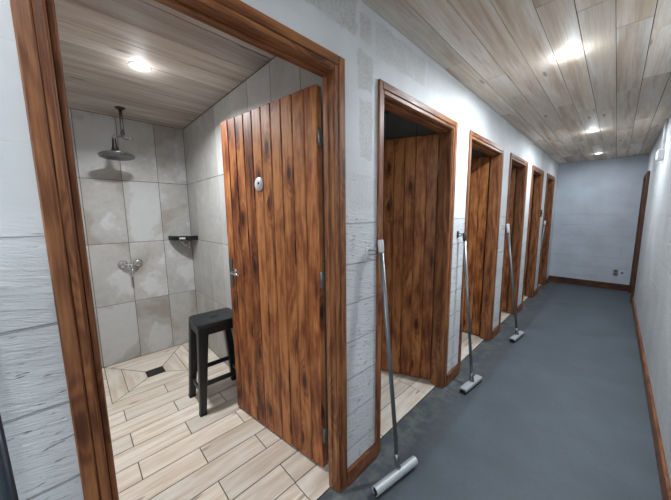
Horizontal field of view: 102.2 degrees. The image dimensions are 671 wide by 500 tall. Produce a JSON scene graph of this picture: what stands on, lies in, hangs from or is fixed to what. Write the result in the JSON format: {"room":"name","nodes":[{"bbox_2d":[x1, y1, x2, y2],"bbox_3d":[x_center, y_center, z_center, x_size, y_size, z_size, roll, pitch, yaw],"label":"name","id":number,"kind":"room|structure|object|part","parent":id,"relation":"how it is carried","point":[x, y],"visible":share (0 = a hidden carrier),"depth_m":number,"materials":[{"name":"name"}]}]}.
{"room":"shower block corridor","nodes":[
{"label":"shower block corridor","id":0,"kind":"room"},
{"bbox_2d":[68,108,197,367],"bbox_3d":[-2.103,-0.064,2.685,1.263,2.465,0.150,-8,10,-44],"label":"wall","id":1,"kind":"structure","parent":0,"point":[130,209],"depth_m":2.69,"materials":[{"name":"tile"}]},
{"bbox_2d":[118,259,142,275],"bbox_3d":[-1.994,0.175,2.648,0.202,0.160,0.096,-8,10,-44],"label":"shower mixer","id":2,"kind":"object","parent":1,"relation":"attached to","point":[137,262],"visible":1,"depth_m":2.63,"materials":[{"name":"silver metal"}]},
{"bbox_2d":[168,236,197,246],"bbox_3d":[-1.621,-0.087,2.891,0.225,0.132,0.225,-8,10,-44],"label":"corner shelf","id":3,"kind":"object","parent":1,"relation":"attached to","point":[180,238],"visible":1,"depth_m":2.84,"materials":[{"name":"black plastic"}]},
{"bbox_2d":[54,0,274,128],"bbox_3d":[-1.249,-1.172,1.642,1.203,0.080,2.340,-8,10,-44],"label":"ceiling","id":4,"kind":"structure","parent":0,"point":[194,64],"depth_m":1.61,"materials":[{"name":"beige wood"}]},
{"bbox_2d":[98,106,134,160],"bbox_3d":[-1.868,-0.994,2.291,0.254,0.426,0.248,-8,10,-44],"label":"shower","id":5,"kind":"object","parent":4,"relation":"hanging from","point":[114,153],"visible":1,"depth_m":2.30,"materials":[{"name":"grey metal"}]},
{"bbox_3d":[-1.868,-0.809,2.314,0.250,0.024,0.250,-8,3,-44],"label":"spray plate","id":6,"kind":"part","parent":5,"relation":"part of","materials":[{"name":"metal"}]},
{"bbox_2d":[128,61,151,71],"bbox_3d":[-1.214,-1.134,1.681,0.120,0.007,0.120,-8,10,-44],"label":"recessed light","id":7,"kind":"object","parent":4,"relation":"in","point":[138,66],"visible":1,"depth_m":1.67,"materials":[{"name":"white plastic"}]},
{"bbox_2d":[131,63,147,70],"bbox_3d":[-1.214,-1.134,1.681,0.088,0.007,0.088,-8,10,-44],"label":"diffuser","id":8,"kind":"object","parent":7,"relation":"attached to","point":[136,66],"depth_m":1.67,"materials":[{"name":"white plastic"}]},
{"bbox_2d":[183,56,328,459],"bbox_3d":[-0.733,-0.027,2.282,0.197,2.465,2.338,-8,10,-44],"label":"wall partition","id":9,"kind":"structure","parent":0,"point":[278,78],"depth_m":2.44,"materials":[{"name":"tile"}]},
{"bbox_2d":[0,0,558,499],"bbox_3d":[0.765,-0.037,2.048,10.332,2.432,0.080,-8,10,-44],"label":"wall","id":10,"kind":"structure","parent":0,"point":[35,411],"depth_m":1.15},
{"bbox_2d":[10,0,346,499],"bbox_3d":[-0.642,0.218,1.333,0.967,2.100,1.009,-8,10,-44],"label":"door","id":11,"kind":"structure","parent":10,"relation":"in","point":[272,151],"depth_m":1.33,"materials":[{"name":"wood"}]},
{"bbox_3d":[-0.731,0.153,1.904,0.022,0.195,0.068,-3,8,-20],"label":"lock plate","id":12,"kind":"part","parent":11,"relation":"part of","materials":[{"name":"metal"}]},
{"bbox_3d":[-0.665,0.157,1.807,0.140,0.049,0.057,5,9,38],"label":"handle","id":13,"kind":"part","parent":11,"relation":"part of","materials":[{"name":"silver metal"}]},
{"bbox_2d":[347,443,376,485],"bbox_3d":[0.151,1.201,1.524,0.246,0.092,0.020,-8,10,-44],"label":"baseboard","id":14,"kind":"structure","parent":10,"relation":"attached to","point":[361,464],"depth_m":1.50,"materials":[{"name":"brown wood"}]},
{"bbox_2d":[366,247,376,257],"bbox_3d":[0.187,0.011,1.415,0.062,0.056,0.020,-2,8,-13],"label":"clip","id":15,"kind":"object","parent":10,"relation":"attached to","point":[368,250],"visible":1,"depth_m":1.41,"materials":[{"name":"white plastic"}]},
{"bbox_3d":[0.170,0.012,1.411,0.032,0.056,0.006,-8,10,-44],"label":"plate","id":16,"kind":"part","parent":15,"relation":"part of","materials":[{"name":"white plastic"}]},
{"bbox_2d":[375,79,457,454],"bbox_3d":[0.251,0.103,2.141,0.961,2.100,0.933,-8,10,-44],"label":"door","id":17,"kind":"structure","parent":10,"relation":"in","point":[409,179],"depth_m":2.20,"materials":[{"name":"wood"}]},
{"bbox_3d":[0.530,0.157,1.850,0.897,2.062,0.097,-8,10,-44],"label":"frame","id":18,"kind":"part","parent":17,"relation":"part of","materials":[{"name":"brown wood"}]},
{"bbox_2d":[446,364,459,385],"bbox_3d":[1.021,1.083,2.361,0.255,0.092,0.020,-8,10,-44],"label":"baseboard","id":19,"kind":"structure","parent":10,"relation":"attached to","point":[454,371],"depth_m":2.34,"materials":[{"name":"brown wood"}]},
{"bbox_2d":[458,130,503,371],"bbox_3d":[1.110,-0.015,2.982,0.941,2.100,0.989,-8,10,-44],"label":"door","id":20,"kind":"structure","parent":10,"relation":"in","point":[484,174],"depth_m":3.00,"materials":[{"name":"wood"}]},
{"bbox_3d":[1.396,0.040,2.684,0.877,2.062,0.097,-8,10,-44],"label":"frame","id":21,"kind":"part","parent":20,"relation":"part of","materials":[{"name":"brown wood"}]},
{"bbox_2d":[492,325,499,338],"bbox_3d":[1.890,0.965,3.197,0.282,0.092,0.020,-8,10,-44],"label":"baseboard","id":22,"kind":"structure","parent":10,"relation":"attached to","point":[496,330],"depth_m":3.18,"materials":[{"name":"brown wood"}]},
{"bbox_2d":[499,153,528,324],"bbox_3d":[1.986,-0.124,3.754,0.834,2.100,0.852,-8,10,-44],"label":"door","id":23,"kind":"structure","parent":10,"relation":"in","point":[521,165],"depth_m":3.72,"materials":[{"name":"wood"}]},
{"bbox_3d":[2.236,-0.074,3.492,0.770,2.062,0.097,-8,10,-44],"label":"frame","id":24,"kind":"part","parent":23,"relation":"part of","materials":[{"name":"brown wood"}]},
{"bbox_2d":[517,303,522,313],"bbox_3d":[2.702,0.855,3.979,0.311,0.092,0.020,-8,10,-44],"label":"baseboard","id":25,"kind":"structure","parent":10,"relation":"attached to","point":[520,307],"depth_m":3.96,"materials":[{"name":"brown wood"}]},
{"bbox_2d":[521,165,543,302],"bbox_3d":[2.818,-0.234,4.527,0.823,2.100,0.879,-8,10,-44],"label":"door","id":26,"kind":"structure","parent":10,"relation":"in","point":[535,211],"depth_m":4.49,"materials":[{"name":"wood"}]},
{"bbox_3d":[3.055,-0.185,4.280,0.759,2.062,0.097,-8,10,-44],"label":"frame","id":27,"kind":"part","parent":26,"relation":"part of","materials":[{"name":"brown wood"}]},
{"bbox_2d":[537,173,554,287],"bbox_3d":[3.644,-0.345,5.320,0.788,2.100,0.809,-8,10,-44],"label":"door","id":28,"kind":"structure","parent":10,"relation":"in","point":[550,182],"depth_m":5.26,"materials":[{"name":"wood"}]},
{"bbox_3d":[3.879,-0.297,5.073,0.724,2.062,0.097,-8,10,-44],"label":"frame","id":29,"kind":"part","parent":28,"relation":"part of","materials":[{"name":"brown wood"}]},
{"bbox_2d":[102,281,661,499],"bbox_3d":[0.377,1.130,2.616,10.332,0.060,3.607,-8,10,-44],"label":"floor","id":30,"kind":"structure","parent":0,"point":[559,411],"depth_m":1.83,"materials":[{"name":"grey concrete"}]},
{"bbox_2d":[0,414,18,499],"bbox_3d":[-0.644,0.726,0.554,0.300,1.291,0.165,-8,10,-44],"label":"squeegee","id":31,"kind":"object","parent":30,"relation":"on","point":[8,491],"visible":1,"depth_m":0.54,"materials":[{"name":"metal"}]},
{"bbox_2d":[146,366,164,377],"bbox_3d":[-1.679,1.135,2.526,0.134,0.005,0.126,-8,10,-44],"label":"floor drain","id":32,"kind":"object","parent":30,"relation":"on","point":[153,372],"visible":1,"depth_m":2.52,"materials":[{"name":"black metal"}]},
{"bbox_2d":[188,308,235,416],"bbox_3d":[-0.937,0.839,2.146,0.385,0.665,0.325,-7,10,-42],"label":"stool","id":33,"kind":"object","parent":30,"relation":"on","point":[201,325],"visible":0.75,"depth_m":2.05,"materials":[{"name":"black plastic"}]},
{"bbox_3d":[-1.111,0.850,2.139,0.111,0.625,0.101,-7,10,-42],"label":"leg","id":34,"kind":"part","parent":33,"relation":"part of","materials":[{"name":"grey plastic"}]},
{"bbox_3d":[-0.963,0.870,1.976,0.111,0.625,0.101,-7,10,-42],"label":"leg","id":35,"kind":"part","parent":33,"relation":"part of","materials":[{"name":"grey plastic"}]},
{"bbox_3d":[-0.940,0.525,2.106,0.316,0.030,0.276,-7,10,-42],"label":"seat","id":36,"kind":"part","parent":33,"relation":"part of","materials":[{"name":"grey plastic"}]},
{"bbox_3d":[-0.910,0.825,2.319,0.111,0.625,0.101,-7,10,-42],"label":"leg","id":37,"kind":"part","parent":33,"relation":"part of","materials":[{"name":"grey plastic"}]},
{"bbox_2d":[372,240,417,497],"bbox_3d":[0.287,0.597,1.434,0.309,1.301,0.166,-6,9,-34],"label":"squeegee","id":38,"kind":"object","parent":30,"relation":"on","point":[381,486],"visible":1,"depth_m":1.44,"materials":[{"name":"metal"}]},
{"bbox_2d":[394,452,400,468],"bbox_3d":[0.339,1.150,1.484,0.040,0.085,0.033,2,8,17],"label":"socket","id":39,"kind":"object","parent":38,"relation":"attached to","point":[396,454],"depth_m":1.47,"materials":[{"name":"metal"}]},
{"bbox_2d":[460,233,481,394],"bbox_3d":[1.090,0.500,2.217,0.293,1.276,0.161,-6,9,-38],"label":"squeegee","id":40,"kind":"object","parent":30,"relation":"on","point":[475,380],"visible":1,"depth_m":2.21,"materials":[{"name":"metal"}]},
{"bbox_3d":[1.130,1.123,2.255,0.293,0.030,0.048,-6,9,-38],"label":"rubber blade","id":41,"kind":"part","parent":40,"relation":"part of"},
{"bbox_2d":[469,372,473,381],"bbox_3d":[1.137,1.058,2.254,0.031,0.085,0.044,-8,10,-44],"label":"socket","id":42,"kind":"object","parent":40,"relation":"attached to","point":[471,379],"depth_m":2.24,"materials":[{"name":"metal"}]},
{"bbox_2d":[506,224,523,342],"bbox_3d":[2.035,0.358,3.091,0.308,1.312,0.201,-6,9,-38],"label":"squeegee","id":43,"kind":"object","parent":30,"relation":"on","point":[518,334],"visible":1,"depth_m":3.07,"materials":[{"name":"metal"}]},
{"bbox_2d":[384,112,439,361],"bbox_3d":[0.141,-0.146,3.123,0.196,2.465,2.338,-8,10,-44],"label":"wall partition","id":44,"kind":"structure","parent":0,"point":[395,126],"depth_m":2.39,"materials":[{"name":"tile"}]},
{"bbox_2d":[471,148,488,158],"bbox_3d":[1.009,-0.264,3.958,0.218,2.465,2.338,-8,10,-44],"label":"wall partition","id":45,"kind":"structure","parent":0,"point":[475,153],"depth_m":3.07,"materials":[{"name":"tile"}]},
{"bbox_2d":[506,166,516,310],"bbox_3d":[1.821,-0.374,4.740,0.248,2.465,2.338,-8,10,-44],"label":"wall partition","id":46,"kind":"structure","parent":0,"point":[512,166],"depth_m":3.83,"materials":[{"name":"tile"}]},
{"bbox_2d":[362,0,670,163],"bbox_3d":[1.193,-1.210,1.438,10.332,0.080,1.187,-8,10,-44],"label":"ceiling","id":47,"kind":"structure","parent":0,"point":[505,52],"depth_m":1.73,"materials":[{"name":"beige wood"}]},
{"bbox_2d":[557,48,582,59],"bbox_3d":[1.432,-1.198,1.657,0.120,0.007,0.120,-8,10,-44],"label":"recessed light","id":48,"kind":"object","parent":47,"relation":"in","point":[570,53],"visible":1,"depth_m":1.65,"materials":[{"name":"white plastic"}]},
{"bbox_2d":[560,50,578,57],"bbox_3d":[1.432,-1.198,1.657,0.088,0.007,0.088,-8,10,-44],"label":"diffuser","id":49,"kind":"object","parent":48,"relation":"attached to","point":[568,53],"depth_m":1.65,"materials":[{"name":"white plastic"}]},
{"bbox_2d":[525,178,534,292],"bbox_3d":[2.647,-0.486,5.535,0.279,2.465,2.338,-8,10,-44],"label":"wall partition","id":50,"kind":"structure","parent":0,"point":[534,178],"depth_m":4.66,"materials":[{"name":"wood"}]},
{"bbox_2d":[549,154,648,284],"bbox_3d":[4.948,-0.476,5.199,0.100,2.462,1.187,-8,10,-44],"label":"wall","id":51,"kind":"structure","parent":0,"point":[597,205],"depth_m":5.11,"materials":[{"name":"white paint"}]},
{"bbox_2d":[549,275,628,291],"bbox_3d":[4.917,0.646,5.303,0.018,0.119,1.186,-8,10,-44],"label":"baseboard","id":52,"kind":"structure","parent":51,"relation":"attached to","point":[622,287],"depth_m":5.25,"materials":[{"name":"brown wood"}]},
{"bbox_2d":[634,116,670,483],"bbox_3d":[1.691,0.080,1.175,10.432,2.462,0.100,-8,10,-44],"label":"wall","id":53,"kind":"structure","parent":0,"point":[652,293],"depth_m":2.38,"materials":[{"name":"white paint"}]},
{"bbox_2d":[629,171,650,301],"bbox_3d":[4.987,-0.209,4.423,0.808,2.030,0.082,-8,10,-44],"label":"door","id":54,"kind":"structure","parent":53,"relation":"in","point":[646,178],"depth_m":4.25,"materials":[{"name":"brown wood"}]},
{"bbox_2d":[631,297,670,499],"bbox_3d":[1.309,1.249,1.022,9.445,0.099,0.018,-8,10,-44],"label":"baseboard","id":55,"kind":"structure","parent":53,"relation":"attached to","point":[665,485],"depth_m":1.75,"materials":[{"name":"brown wood"}]},
{"bbox_2d":[655,119,667,160],"bbox_3d":[3.493,-1.174,2.899,0.100,0.417,0.056,-8,10,-44],"label":"wall lamp","id":56,"kind":"object","parent":53,"relation":"attached to","point":[659,156],"visible":1,"depth_m":2.88,"materials":[{"name":"white plastic"}]},
{"bbox_3d":[3.079,0.653,6.069,0.855,0.060,2.374,-8,10,-44],"label":"floor","id":57,"kind":"structure","parent":0,"visible":0},
{"bbox_2d":[541,221,545,245],"bbox_3d":[3.674,0.113,4.920,0.114,1.292,0.378,4,9,31],"label":"squeegee","id":58,"kind":"object","parent":57,"relation":"on","point":[544,221],"visible":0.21,"depth_m":4.72,"materials":[{"name":"metal"}]}
]}

